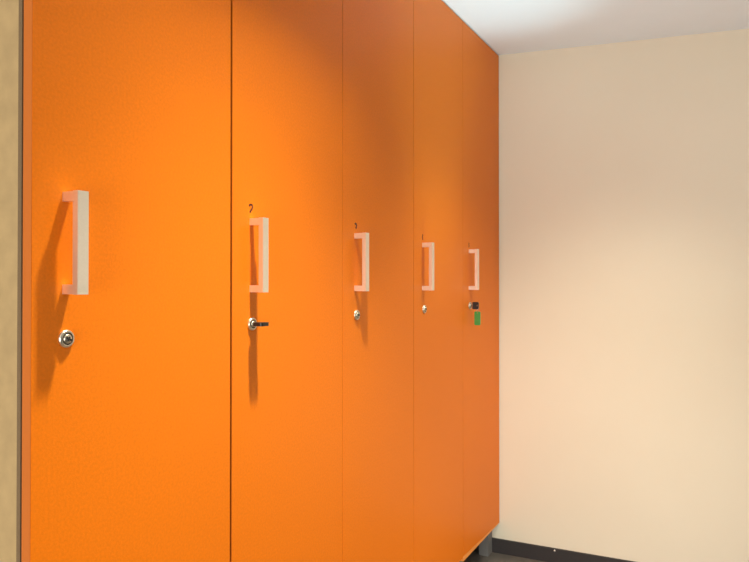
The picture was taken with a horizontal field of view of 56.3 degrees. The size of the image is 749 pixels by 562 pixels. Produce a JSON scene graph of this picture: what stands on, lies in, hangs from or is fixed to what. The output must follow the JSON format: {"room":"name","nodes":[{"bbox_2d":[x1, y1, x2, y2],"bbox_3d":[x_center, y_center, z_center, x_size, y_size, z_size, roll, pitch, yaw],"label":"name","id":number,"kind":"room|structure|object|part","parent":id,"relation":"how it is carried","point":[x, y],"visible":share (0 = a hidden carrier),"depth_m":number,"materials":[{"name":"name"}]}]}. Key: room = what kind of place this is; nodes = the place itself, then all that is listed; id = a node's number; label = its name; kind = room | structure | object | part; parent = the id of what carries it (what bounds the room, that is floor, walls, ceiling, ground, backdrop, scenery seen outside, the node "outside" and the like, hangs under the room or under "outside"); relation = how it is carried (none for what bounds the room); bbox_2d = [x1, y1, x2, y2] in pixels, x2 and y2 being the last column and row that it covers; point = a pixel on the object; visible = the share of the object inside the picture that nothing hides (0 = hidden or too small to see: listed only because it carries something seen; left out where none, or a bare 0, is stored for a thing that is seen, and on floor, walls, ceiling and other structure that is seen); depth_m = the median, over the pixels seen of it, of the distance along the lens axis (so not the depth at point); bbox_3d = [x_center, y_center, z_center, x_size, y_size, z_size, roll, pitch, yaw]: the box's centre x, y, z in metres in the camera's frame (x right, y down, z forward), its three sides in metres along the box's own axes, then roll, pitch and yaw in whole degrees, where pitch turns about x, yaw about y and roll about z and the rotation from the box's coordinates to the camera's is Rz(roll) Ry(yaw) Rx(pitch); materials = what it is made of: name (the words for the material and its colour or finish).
{"room":"changing room","nodes":[
{"label":"changing room","id":0,"kind":"room"},
{"bbox_2d":[463,549,544,561],"bbox_3d":[0.866,1.292,0.058,4.920,0.050,5.826,0,-1,27],"label":"floor","id":1,"kind":"structure","parent":0,"point":[474,556],"depth_m":3.26,"materials":[{"name":"grey tile"}]},
{"bbox_2d":[0,0,230,561],"bbox_3d":[-0.661,0.092,1.459,0.586,2.372,0.499,0,-1,27],"label":"locker","id":2,"kind":"object","parent":1,"relation":"on","point":[115,115],"visible":1,"depth_m":1.27,"materials":[{"name":"orange laminate"}]},
{"bbox_3d":[-0.502,-0.064,1.172,0.039,0.172,0.022,0,-1,27],"label":"handle","id":3,"kind":"part","parent":2,"relation":"part of","materials":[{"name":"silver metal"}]},
{"bbox_2d":[230,0,341,561],"bbox_3d":[-0.432,0.096,1.903,0.586,2.372,0.499,0,-1,27],"label":"locker","id":4,"kind":"object","parent":1,"relation":"on","point":[286,133],"visible":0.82,"depth_m":1.75,"materials":[{"name":"orange laminate"}]},
{"bbox_3d":[-0.269,-0.060,1.625,0.039,0.172,0.022,0,-1,27],"label":"handle","id":5,"kind":"part","parent":4,"relation":"part of","materials":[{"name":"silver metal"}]},
{"bbox_2d":[253,322,268,325],"bbox_3d":[-0.264,0.100,1.621,0.031,0.008,0.031,0,-1,27],"label":"key","id":6,"kind":"object","parent":4,"relation":"in","point":[254,323],"visible":1,"depth_m":1.61,"materials":[{"name":"metal"}]},
{"bbox_2d":[342,0,413,561],"bbox_3d":[-0.203,0.100,2.348,0.586,2.372,0.499,0,-1,27],"label":"locker","id":7,"kind":"object","parent":1,"relation":"on","point":[378,308],"visible":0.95,"depth_m":2.20,"materials":[{"name":"orange laminate"}]},
{"bbox_3d":[-0.038,-0.056,2.072,0.039,0.172,0.022,0,-1,27],"label":"handle","id":8,"kind":"part","parent":7,"relation":"part of","materials":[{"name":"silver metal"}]},
{"bbox_2d":[413,0,462,561],"bbox_3d":[0.026,0.104,2.792,0.586,2.372,0.499,0,-1,27],"label":"locker","id":9,"kind":"object","parent":1,"relation":"on","point":[437,30],"visible":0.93,"depth_m":2.65,"materials":[{"name":"orange laminate"}]},
{"bbox_3d":[0.193,-0.052,2.521,0.039,0.172,0.022,0,-1,27],"label":"handle","id":10,"kind":"part","parent":9,"relation":"part of","materials":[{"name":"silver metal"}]},
{"bbox_2d":[460,22,498,561],"bbox_3d":[0.255,0.108,3.237,0.586,2.372,0.499,0,-1,27],"label":"locker","id":11,"kind":"object","parent":1,"relation":"on","point":[480,62],"visible":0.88,"depth_m":3.09,"materials":[{"name":"orange laminate"}]},
{"bbox_3d":[0.421,-0.048,2.963,0.039,0.172,0.022,0,-1,27],"label":"handle","id":12,"kind":"part","parent":11,"relation":"part of","materials":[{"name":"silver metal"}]},
{"bbox_2d":[472,302,480,324],"bbox_3d":[0.430,0.138,2.960,0.040,0.098,0.013,0,-1,30],"label":"key","id":13,"kind":"object","parent":11,"relation":"in","point":[477,315],"visible":1,"depth_m":2.96,"materials":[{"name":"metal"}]},
{"bbox_3d":[0.473,1.150,3.115,0.018,0.020,0.498,0,-1,27],"label":"trim","id":14,"kind":"part","parent":11,"relation":"part of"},
{"bbox_3d":[0.527,1.220,3.325,0.045,0.148,0.060,0,-1,27],"label":"leg","id":15,"kind":"part","parent":11,"relation":"part of","materials":[{"name":"grey metal"}]},
{"bbox_2d":[442,0,748,54],"bbox_3d":[0.892,-1.242,-0.001,4.800,0.664,5.706,0,-1,27],"label":"ceiling","id":16,"kind":"structure","parent":0,"point":[506,26],"depth_m":2.85,"materials":[{"name":"white paint"}]},
{"bbox_2d":[492,29,748,561],"bbox_3d":[2.172,-0.062,2.606,4.920,2.700,0.120,0,-1,27],"label":"wall","id":17,"kind":"structure","parent":0,"point":[624,166],"depth_m":3.08,"materials":[{"name":"beige paint"}]},
{"bbox_2d":[475,537,634,561],"bbox_3d":[2.195,1.255,2.509,4.800,0.066,0.012,0,-1,27],"label":"baseboard","id":18,"kind":"structure","parent":17,"relation":"attached to","point":[502,546],"depth_m":3.23,"materials":[{"name":"black plastic"}]}
]}

